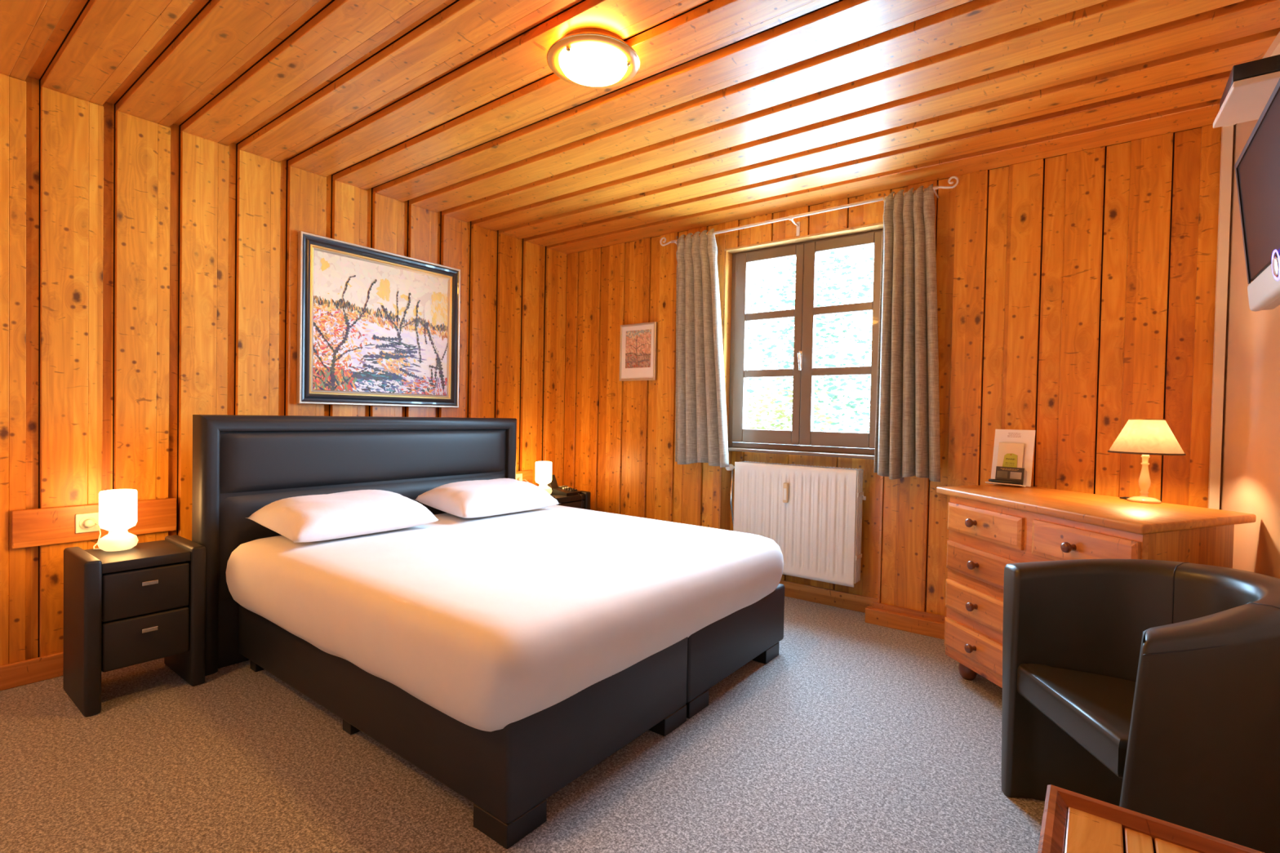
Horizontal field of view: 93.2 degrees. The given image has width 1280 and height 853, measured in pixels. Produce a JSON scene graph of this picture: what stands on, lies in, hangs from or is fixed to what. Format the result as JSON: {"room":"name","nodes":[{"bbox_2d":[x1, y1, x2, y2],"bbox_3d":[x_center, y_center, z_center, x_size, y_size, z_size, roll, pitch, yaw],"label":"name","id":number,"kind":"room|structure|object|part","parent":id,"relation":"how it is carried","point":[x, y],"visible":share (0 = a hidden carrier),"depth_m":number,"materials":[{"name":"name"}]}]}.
{"room":"hotel room","nodes":[
{"label":"hotel room","id":0,"kind":"room"},
{"bbox_2d":[0,73,566,666],"bbox_3d":[-2.149,-0.207,3.188,0.120,2.580,5.150,2,1,37],"label":"wall","id":1,"kind":"structure","parent":0,"point":[148,269],"depth_m":2.89,"materials":[{"name":"brown wood"}]},
{"bbox_2d":[0,652,63,691],"bbox_3d":[-2.162,1.034,3.108,0.022,0.100,5.000,2,1,37],"label":"baseboard","id":2,"kind":"structure","parent":1,"relation":"attached to","point":[27,672],"depth_m":2.56,"materials":[{"name":"brown wood"}]},
{"bbox_2d":[11,497,177,548],"bbox_3d":[-2.430,0.427,2.728,0.021,0.158,0.560,2,1,37],"label":"plank","id":3,"kind":"object","parent":1,"relation":"attached to","point":[33,527],"visible":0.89,"depth_m":2.63,"materials":[{"name":"brown wood"}]},
{"bbox_2d":[75,512,99,533],"bbox_3d":[-2.444,0.426,2.681,0.015,0.084,0.082,2,1,37],"label":"wall socket","id":4,"kind":"object","parent":3,"relation":"attached to","point":[79,518],"visible":0.89,"depth_m":2.67,"materials":[{"name":"white plastic"}]},
{"bbox_2d":[296,231,460,408],"bbox_3d":[-1.581,-0.607,3.786,0.036,0.956,1.052,2,1,37],"label":"framed painting","id":5,"kind":"object","parent":1,"relation":"attached to","point":[375,327],"visible":1,"depth_m":3.72,"materials":[{"name":"multicoloured paint"}]},
{"bbox_2d":[515,470,533,484],"bbox_3d":[-0.964,0.412,4.657,0.019,0.135,0.360,2,1,37],"label":"plank","id":6,"kind":"object","parent":1,"relation":"attached to","point":[527,475],"visible":0.24,"depth_m":4.75,"materials":[{"name":"brown wood"}]},
{"bbox_2d":[515,473,522,479],"bbox_3d":[-0.938,0.410,4.664,0.015,0.090,0.082,2,1,37],"label":"wall socket","id":7,"kind":"object","parent":6,"relation":"attached to","point":[519,475],"visible":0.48,"depth_m":4.67,"materials":[{"name":"white plastic"}]},
{"bbox_2d":[0,595,1044,852],"bbox_3d":[-0.360,1.203,1.826,4.750,0.120,5.340,2,1,37],"label":"floor","id":8,"kind":"structure","parent":0,"point":[860,736],"depth_m":1.98,"materials":[{"name":"carpet"}]},
{"bbox_2d":[62,534,205,716],"bbox_3d":[-2.111,0.800,2.537,0.383,0.592,0.390,2,1,37],"label":"nightstand","id":9,"kind":"object","parent":8,"relation":"on","point":[144,602],"visible":1,"depth_m":2.42,"materials":[{"name":"black leather"}]},
{"bbox_3d":[-2.218,0.800,2.406,0.370,0.592,0.052,2,1,37],"label":"panel","id":10,"kind":"part","parent":9,"relation":"part of","materials":[{"name":"black leather"}]},
{"bbox_2d":[83,519,101,550],"bbox_3d":[-2.347,0.463,2.613,0.232,0.102,0.051,2,1,39],"label":"power cable","id":11,"kind":"object","parent":9,"relation":"on","point":[87,522],"visible":0.9,"depth_m":2.66,"materials":[{"name":"white plastic"}]},
{"bbox_2d":[97,488,138,551],"bbox_3d":[-2.200,0.394,2.553,0.132,0.248,0.132,2,1,37],"label":"bedside lamp","id":12,"kind":"object","parent":9,"relation":"on","point":[117,508],"visible":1,"depth_m":2.51,"materials":[{"name":"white glass"}]},
{"bbox_3d":[-2.199,0.353,2.552,0.123,0.167,0.123,2,1,37],"label":"lamp shade","id":13,"kind":"part","parent":12,"relation":"part of","materials":[{"name":"white fabric"}]},
{"bbox_3d":[-2.111,0.851,2.537,0.326,0.190,0.280,2,1,37],"label":"drawer","id":14,"kind":"part","parent":9,"relation":"part of","materials":[{"name":"black leather"}]},
{"bbox_3d":[-2.107,0.659,2.533,0.326,0.183,0.280,2,1,37],"label":"drawer","id":15,"kind":"part","parent":9,"relation":"part of","materials":[{"name":"black leather"}]},
{"bbox_3d":[-1.970,0.812,2.430,0.029,0.016,0.052,2,1,37],"label":"handle","id":16,"kind":"part","parent":9,"relation":"part of","materials":[{"name":"metal"}]},
{"bbox_3d":[-1.966,0.625,2.426,0.029,0.016,0.052,2,1,37],"label":"handle","id":17,"kind":"part","parent":9,"relation":"part of","materials":[{"name":"metal"}]},
{"bbox_3d":[-2.014,0.799,2.675,0.370,0.592,0.052,2,1,37],"label":"panel","id":18,"kind":"part","parent":9,"relation":"part of","materials":[{"name":"black leather"}]},
{"bbox_2d":[191,414,784,849],"bbox_3d":[-0.631,0.545,2.882,1.973,1.148,1.941,2,1,37],"label":"bed","id":19,"kind":"object","parent":8,"relation":"on","point":[242,464],"visible":0.52,"depth_m":2.59,"materials":[{"name":"black leather"}]},
{"bbox_3d":[-1.725,1.067,2.749,0.060,0.066,0.060,2,1,37],"label":"leg","id":20,"kind":"part","parent":19,"relation":"part of","materials":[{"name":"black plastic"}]},
{"bbox_3d":[-1.057,1.089,2.241,0.060,0.066,0.060,2,1,37],"label":"leg","id":21,"kind":"part","parent":19,"relation":"part of","materials":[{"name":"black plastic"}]},
{"bbox_3d":[-1.428,0.524,3.398,0.080,1.138,1.777,2,1,37],"label":"headboard","id":22,"kind":"part","parent":19,"relation":"part of","materials":[{"name":"black leather"}]},
{"bbox_2d":[226,505,783,732],"bbox_3d":[-0.556,0.662,2.849,1.872,0.294,1.865,2,1,37],"label":"mattress","id":23,"kind":"object","parent":19,"relation":"on","point":[491,623],"visible":0.9,"depth_m":2.13,"materials":[{"name":"white fabric"}]},
{"bbox_2d":[245,489,440,542],"bbox_3d":[-1.385,0.405,2.873,0.482,0.171,0.709,2,1,37],"label":"pillow","id":24,"kind":"object","parent":23,"relation":"on","point":[314,517],"visible":1,"depth_m":2.71,"materials":[{"name":"white fabric"}]},
{"bbox_2d":[414,478,559,518],"bbox_3d":[-0.875,0.403,3.528,0.475,0.172,0.705,2,1,37],"label":"pillow","id":25,"kind":"object","parent":23,"relation":"on","point":[476,498],"visible":1,"depth_m":3.35,"materials":[{"name":"white fabric"}]},
{"bbox_3d":[-0.373,1.111,1.741,0.148,0.066,0.148,2,1,37],"label":"leg","id":26,"kind":"part","parent":19,"relation":"part of","materials":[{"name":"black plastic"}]},
{"bbox_3d":[0.078,1.110,2.334,0.148,0.066,0.148,2,1,37],"label":"leg","id":27,"kind":"part","parent":19,"relation":"part of","materials":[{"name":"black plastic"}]},
{"bbox_3d":[0.180,1.109,2.468,0.148,0.066,0.148,2,1,37],"label":"leg","id":28,"kind":"part","parent":19,"relation":"part of","materials":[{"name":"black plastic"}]},
{"bbox_3d":[0.593,1.108,3.011,0.148,0.066,0.148,2,1,37],"label":"leg","id":29,"kind":"part","parent":19,"relation":"part of","materials":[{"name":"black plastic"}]},
{"bbox_2d":[550,490,591,510],"bbox_3d":[-0.651,0.791,4.588,0.383,0.592,0.430,2,1,37],"label":"nightstand","id":30,"kind":"object","parent":8,"relation":"on","point":[574,501],"visible":0.16,"depth_m":4.54,"materials":[{"name":"black leather"}]},
{"bbox_2d":[535,461,551,494],"bbox_3d":[-0.721,0.387,4.523,0.132,0.248,0.132,2,1,37],"label":"bedside lamp","id":31,"kind":"object","parent":30,"relation":"on","point":[543,468],"visible":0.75,"depth_m":4.47,"materials":[{"name":"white glass"}]},
{"bbox_3d":[-0.720,0.347,4.522,0.123,0.167,0.123,2,1,37],"label":"lamp shade","id":32,"kind":"part","parent":31,"relation":"part of","materials":[{"name":"white fabric"}]},
{"bbox_2d":[547,475,582,508],"bbox_3d":[-0.551,0.582,4.592,0.256,0.415,0.165,2,1,37],"label":"telephone","id":33,"kind":"object","parent":30,"relation":"on","point":[566,491],"visible":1,"depth_m":4.58,"materials":[{"name":"black plastic"}]},
{"bbox_3d":[-0.647,0.651,4.584,0.326,0.183,0.320,2,1,37],"label":"drawer","id":34,"kind":"part","parent":30,"relation":"part of","materials":[{"name":"black leather"}]},
{"bbox_3d":[-0.542,0.791,4.742,0.370,0.592,0.052,2,1,37],"label":"panel","id":35,"kind":"part","parent":30,"relation":"part of","materials":[{"name":"black leather"}]},
{"bbox_2d":[936,484,1256,688],"bbox_3d":[1.741,0.737,2.509,0.718,0.870,1.026,1,1,-19],"label":"dresser","id":36,"kind":"object","parent":8,"relation":"on","point":[991,527],"visible":0.48,"depth_m":2.43,"materials":[{"name":"brown wood"}]},
{"bbox_3d":[1.433,0.963,2.625,0.047,0.039,0.039,1,1,-9],"label":"knob","id":37,"kind":"part","parent":36,"relation":"part of","materials":[{"name":"brown wood"}]},
{"bbox_3d":[1.441,0.420,2.635,0.047,0.039,0.039,1,1,-9],"label":"knob","id":38,"kind":"part","parent":36,"relation":"part of","materials":[{"name":"brown wood"}]},
{"bbox_3d":[1.437,0.781,2.622,0.047,0.039,0.039,1,1,-9],"label":"knob","id":39,"kind":"part","parent":36,"relation":"part of","materials":[{"name":"brown wood"}]},
{"bbox_3d":[1.441,0.600,2.619,0.047,0.039,0.039,1,1,-9],"label":"knob","id":40,"kind":"part","parent":36,"relation":"part of","materials":[{"name":"brown wood"}]},
{"bbox_3d":[1.500,0.968,2.385,0.018,0.133,0.915,1,1,-9],"label":"drawer","id":41,"kind":"part","parent":36,"relation":"part of","materials":[{"name":"brown wood"}]},
{"bbox_3d":[1.504,0.787,2.381,0.018,0.130,0.915,1,1,-9],"label":"drawer","id":42,"kind":"part","parent":36,"relation":"part of","materials":[{"name":"brown wood"}]},
{"bbox_3d":[1.508,0.606,2.378,0.018,0.128,0.915,1,1,-9],"label":"drawer","id":43,"kind":"part","parent":36,"relation":"part of","materials":[{"name":"brown wood"}]},
{"bbox_3d":[1.474,0.421,2.608,0.018,0.128,0.442,1,1,-9],"label":"drawer","id":44,"kind":"part","parent":36,"relation":"part of","materials":[{"name":"brown wood"}]},
{"bbox_2d":[985,429,1035,487],"bbox_3d":[1.831,0.155,2.997,0.109,0.279,0.182,0,1,-39],"label":"holder","id":45,"kind":"object","parent":36,"relation":"on","point":[1020,443],"visible":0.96,"depth_m":3.00,"materials":[{"name":"white laminate"}]},
{"bbox_2d":[988,479,1022,484],"bbox_3d":[1.798,0.273,2.983,0.021,0.020,0.149,0,1,-39],"label":"case","id":46,"kind":"object","parent":45,"relation":"on","point":[1009,482],"visible":1,"depth_m":2.97,"materials":[{"name":"black plastic"}]},
{"bbox_2d":[985,481,1026,487],"bbox_3d":[1.805,0.286,2.993,0.064,0.015,0.162,0,1,-39],"label":"tray","id":47,"kind":"object","parent":45,"relation":"on","point":[1024,485],"depth_m":2.96,"materials":[{"name":"brown plastic"}]},
{"bbox_2d":[995,466,1024,484],"bbox_3d":[1.823,0.243,2.988,0.015,0.083,0.126,0,1,-39],"label":"card","id":48,"kind":"object","parent":45,"relation":"in","point":[1011,473],"visible":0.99,"depth_m":2.99,"materials":[{"name":"black paper"}]},
{"bbox_2d":[996,471,1007,478],"bbox_3d":[1.802,0.239,3.014,0.006,0.034,0.048,0,1,-39],"label":"photo","id":49,"kind":"object","parent":48,"relation":"attached to","point":[1000,474],"depth_m":3.01},
{"bbox_2d":[1009,471,1022,479],"bbox_3d":[1.841,0.240,2.966,0.006,0.034,0.050,0,1,-39],"label":"photo","id":50,"kind":"object","parent":48,"relation":"attached to","point":[1013,475],"depth_m":2.96},
{"bbox_2d":[1002,453,1017,467],"bbox_3d":[1.835,0.170,3.003,0.012,0.074,0.066,0,1,-39],"label":"leaflet","id":51,"kind":"object","parent":45,"relation":"in","point":[1010,460],"visible":1,"depth_m":3.00,"materials":[{"name":"paper"}]},
{"bbox_3d":[1.525,0.706,2.384,0.022,0.748,0.925,1,1,-9],"label":"frame","id":52,"kind":"part","parent":36,"relation":"part of","materials":[{"name":"brown wood"}]},
{"bbox_3d":[1.518,0.428,2.144,0.047,0.039,0.039,1,1,-9],"label":"knob","id":53,"kind":"part","parent":36,"relation":"part of","materials":[{"name":"brown wood"}]},
{"bbox_3d":[1.550,0.429,2.131,0.018,0.132,0.421,1,1,-9],"label":"drawer","id":54,"kind":"part","parent":36,"relation":"part of","materials":[{"name":"brown wood"}]},
{"bbox_2d":[1107,418,1186,503],"bbox_3d":[2.070,0.138,2.481,0.246,0.339,0.246,2,1,37],"label":"table lamp","id":55,"kind":"object","parent":36,"relation":"on","point":[1145,437],"visible":1,"depth_m":2.43,"materials":[{"name":"beige wood"}]},
{"bbox_3d":[2.069,0.205,2.482,0.110,0.206,0.109,2,1,37],"label":"lamp stem","id":56,"kind":"part","parent":55,"relation":"part of","materials":[{"name":"beige wood"}]},
{"bbox_3d":[2.072,0.040,2.479,0.244,0.140,0.244,2,1,37],"label":"lamp shade","id":57,"kind":"part","parent":55,"relation":"part of","materials":[{"name":"white"}]},
{"bbox_3d":[2.074,-0.029,2.478,0.116,0.005,0.116,2,1,37],"label":"trim","id":58,"kind":"part","parent":55,"relation":"part of","materials":[{"name":"gold metal"}]},
{"bbox_3d":[2.071,0.107,2.480,0.246,0.007,0.246,2,1,37],"label":"trim","id":59,"kind":"part","parent":55,"relation":"part of","materials":[{"name":"beige fabric"}]},
{"bbox_3d":[1.896,0.719,2.096,0.670,0.748,0.019,1,1,-28],"label":"panel","id":60,"kind":"part","parent":36,"relation":"part of","materials":[{"name":"brown wood"}]},
{"bbox_2d":[1000,559,1279,852],"bbox_3d":[1.399,0.783,1.623,0.553,0.796,0.688,1,1,9],"label":"armchair","id":61,"kind":"object","parent":8,"relation":"on","point":[1151,688],"visible":0.97,"depth_m":1.56,"materials":[{"name":"black leather"}]},
{"bbox_2d":[1017,663,1135,778],"bbox_3d":[1.353,0.801,1.680,0.371,0.107,0.512,1,1,5],"label":"seat cushion","id":62,"kind":"object","parent":61,"relation":"on","point":[1092,705],"depth_m":1.68,"materials":[{"name":"leather"}]},
{"bbox_2d":[1037,784,1263,852],"bbox_3d":[0.786,0.949,0.819,0.440,0.470,0.645,2,1,37],"label":"coffee table","id":63,"kind":"object","parent":8,"relation":"on","point":[1073,822],"visible":1,"depth_m":1.08,"materials":[{"name":"brown wood"}]},
{"bbox_2d":[0,0,1279,254],"bbox_3d":[-0.266,-1.435,1.809,4.720,0.120,5.240,2,1,37],"label":"ceiling","id":64,"kind":"structure","parent":0,"point":[731,110],"depth_m":2.47,"materials":[{"name":"brown wood"}]},
{"bbox_2d":[546,26,639,88],"bbox_3d":[-0.170,-1.330,2.213,0.341,0.102,0.341,2,1,37],"label":"ceiling light","id":65,"kind":"object","parent":64,"relation":"attached to","point":[597,58],"visible":1,"depth_m":2.15,"materials":[{"name":"frosted white glass"},{"name":"satin nickel metal"},{"name":"brass"}]},
{"bbox_3d":[-0.169,-1.364,2.213,0.244,0.034,0.244,2,1,37],"label":"mounting plate","id":66,"kind":"part","parent":65,"relation":"part of","materials":[{"name":"brown metal"}]},
{"bbox_2d":[563,124,1233,616],"bbox_3d":[1.098,-0.151,3.907,4.420,2.570,0.315,2,1,37],"label":"wall","id":67,"kind":"structure","parent":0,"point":[1076,291],"depth_m":3.17,"materials":[{"name":"brown wood"}]},
{"bbox_2d":[619,321,657,381],"bbox_3d":[-0.017,-0.565,4.597,0.338,0.432,0.023,2,1,37],"label":"framed print","id":68,"kind":"object","parent":67,"relation":"attached to","point":[637,341],"visible":1,"depth_m":4.59,"materials":[{"name":"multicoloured paper"}]},
{"bbox_2d":[725,461,866,587],"bbox_3d":[0.984,0.689,3.896,0.895,0.886,0.215,2,1,37],"label":"radiator","id":69,"kind":"object","parent":67,"relation":"attached to","point":[818,532],"visible":0.87,"depth_m":3.76,"materials":[{"name":"white metal"}]},
{"bbox_3d":[0.605,0.276,4.083,0.044,0.044,0.057,2,1,37],"label":"thermostat knob","id":70,"kind":"part","parent":69,"relation":"part of","materials":[{"name":"white plastic"}]},
{"bbox_2d":[782,482,788,502],"bbox_3d":[0.921,0.419,3.828,0.030,0.125,0.028,2,1,37],"label":"meter","id":71,"kind":"object","parent":69,"relation":"attached to","point":[785,486],"visible":1,"depth_m":3.82,"materials":[{"name":"white plastic"}]},
{"bbox_2d":[740,461,862,471],"bbox_3d":[0.998,0.253,3.868,0.800,0.013,0.105,2,1,37],"label":"grille","id":72,"kind":"object","parent":69,"relation":"attached to","point":[772,466],"depth_m":3.85,"materials":[{"name":"metal"}]},
{"bbox_2d":[724,222,883,454],"bbox_3d":[1.046,-0.522,3.902,1.085,1.360,0.164,2,1,37],"label":"window","id":73,"kind":"structure","parent":67,"relation":"attached to","point":[802,437],"depth_m":3.89,"materials":[{"name":"brown paint"}]},
{"bbox_3d":[0.859,-0.535,4.066,0.491,1.298,0.050,2,1,37],"label":"sash","id":74,"kind":"part","parent":73,"relation":"part of","materials":[{"name":"brown paint"}]},
{"bbox_3d":[1.024,-0.422,3.877,0.027,0.131,0.057,2,1,26],"label":"handle","id":75,"kind":"part","parent":73,"relation":"part of","materials":[{"name":"metal"}]},
{"bbox_3d":[1.252,-0.522,3.767,0.497,1.298,0.050,2,1,37],"label":"sash","id":76,"kind":"part","parent":73,"relation":"part of","materials":[{"name":"brown paint"}]},
{"bbox_2d":[659,176,959,245],"bbox_3d":[0.941,-1.276,3.801,1.921,0.138,0.129,2,1,37],"label":"curtain rod","id":77,"kind":"object","parent":67,"relation":"attached to","point":[789,217],"visible":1,"depth_m":3.67,"materials":[{"name":"white paint"}]},
{"bbox_2d":[675,228,728,467],"bbox_3d":[0.418,-0.533,4.122,0.450,1.598,0.113,2,1,33],"label":"curtain","id":78,"kind":"object","parent":77,"relation":"hanging from","point":[700,413],"visible":1,"depth_m":4.10,"materials":[{"name":"grey fabric"}]},
{"bbox_2d":[873,183,940,481],"bbox_3d":[1.478,-0.506,3.318,0.349,1.596,0.141,2,1,37],"label":"curtain","id":79,"kind":"object","parent":77,"relation":"hanging from","point":[908,443],"visible":1,"depth_m":3.30,"materials":[{"name":"grey fabric"}]},
{"bbox_2d":[778,579,946,639],"bbox_3d":[0.968,1.074,3.922,3.978,0.115,0.195,2,1,37],"label":"baseboard","id":80,"kind":"structure","parent":67,"relation":"attached to","point":[926,624],"depth_m":3.51,"materials":[{"name":"brown wood"}]},
{"bbox_2d":[1219,119,1279,578],"bbox_3d":[1.297,-0.062,0.562,0.550,2.520,5.140,2,1,37],"label":"wall","id":81,"kind":"structure","parent":0,"point":[1250,470],"depth_m":2.34,"materials":[{"name":"beige paint"}]},
{"bbox_2d":[1207,31,1279,509],"bbox_3d":[1.725,-0.068,1.397,0.038,2.520,3.001,2,1,33],"label":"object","id":82,"kind":"structure","parent":81,"relation":"attached to","point":[1227,131],"depth_m":2.62,"materials":[{"name":"white paint"}]},
{"bbox_2d":[1213,71,1279,128],"bbox_3d":[1.795,-0.925,1.678,0.274,0.018,0.277,2,1,37],"label":"wall shelf","id":83,"kind":"object","parent":81,"relation":"attached to","point":[1246,100],"visible":0.91,"depth_m":1.70,"materials":[{"name":"white wood"}]},
{"bbox_2d":[1219,54,1279,109],"bbox_3d":[1.774,-0.957,1.670,0.229,0.046,0.234,2,1,37],"label":"media box","id":84,"kind":"object","parent":83,"relation":"on","point":[1270,64],"visible":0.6,"depth_m":1.62,"materials":[{"name":"black plastic"}]},
{"bbox_2d":[1234,78,1279,311],"bbox_3d":[1.542,-0.527,1.316,0.276,0.427,0.760,2,1,37],"label":"television","id":85,"kind":"object","parent":81,"relation":"attached to","point":[1257,167],"visible":1,"depth_m":1.49,"materials":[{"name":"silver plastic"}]},
{"bbox_3d":[1.472,-0.530,1.369,0.082,0.425,0.760,2,1,37],"label":"casing","id":86,"kind":"part","parent":85,"relation":"part of","materials":[{"name":"silver metal"}]},
{"bbox_2d":[1271,248,1279,280],"bbox_3d":[1.472,-0.373,1.401,0.009,0.072,0.072,2,1,37],"label":"light","id":87,"kind":"object","parent":85,"relation":"attached to","point":[1276,252],"depth_m":1.40,"materials":[{"name":"white"}]},
{"label":"outside","id":88,"kind":"structure","parent":0,"visible":0},
{"bbox_3d":[17.651,2.602,29.253,60.000,0.200,59.400,2,1,37],"label":"ground","id":89,"kind":"structure","parent":88,"visible":0},
{"bbox_2d":[745,377,844,431],"bbox_3d":[1.409,0.997,6.772,1.763,3.190,1.781,2,1,37],"label":"tree","id":90,"kind":"object","parent":89,"relation":"on","point":[770,424],"visible":0.11,"depth_m":6.56,"materials":[{"name":"green plant"}]},
{"bbox_2d":[746,248,871,431],"bbox_3d":[4.617,-2.931,15.466,8.177,10.853,7.806,2,1,37],"label":"tree","id":91,"kind":"object","parent":89,"relation":"on","point":[831,348],"visible":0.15,"depth_m":15.25,"materials":[{"name":"green plant"}]},
{"bbox_2d":[746,244,874,432],"bbox_3d":[3.037,-0.303,8.890,4.070,5.775,4.309,1,1,4],"label":"tree","id":92,"kind":"object","parent":89,"relation":"on","point":[863,405],"visible":0.26,"depth_m":8.66,"materials":[{"name":"green plant"}]}
]}

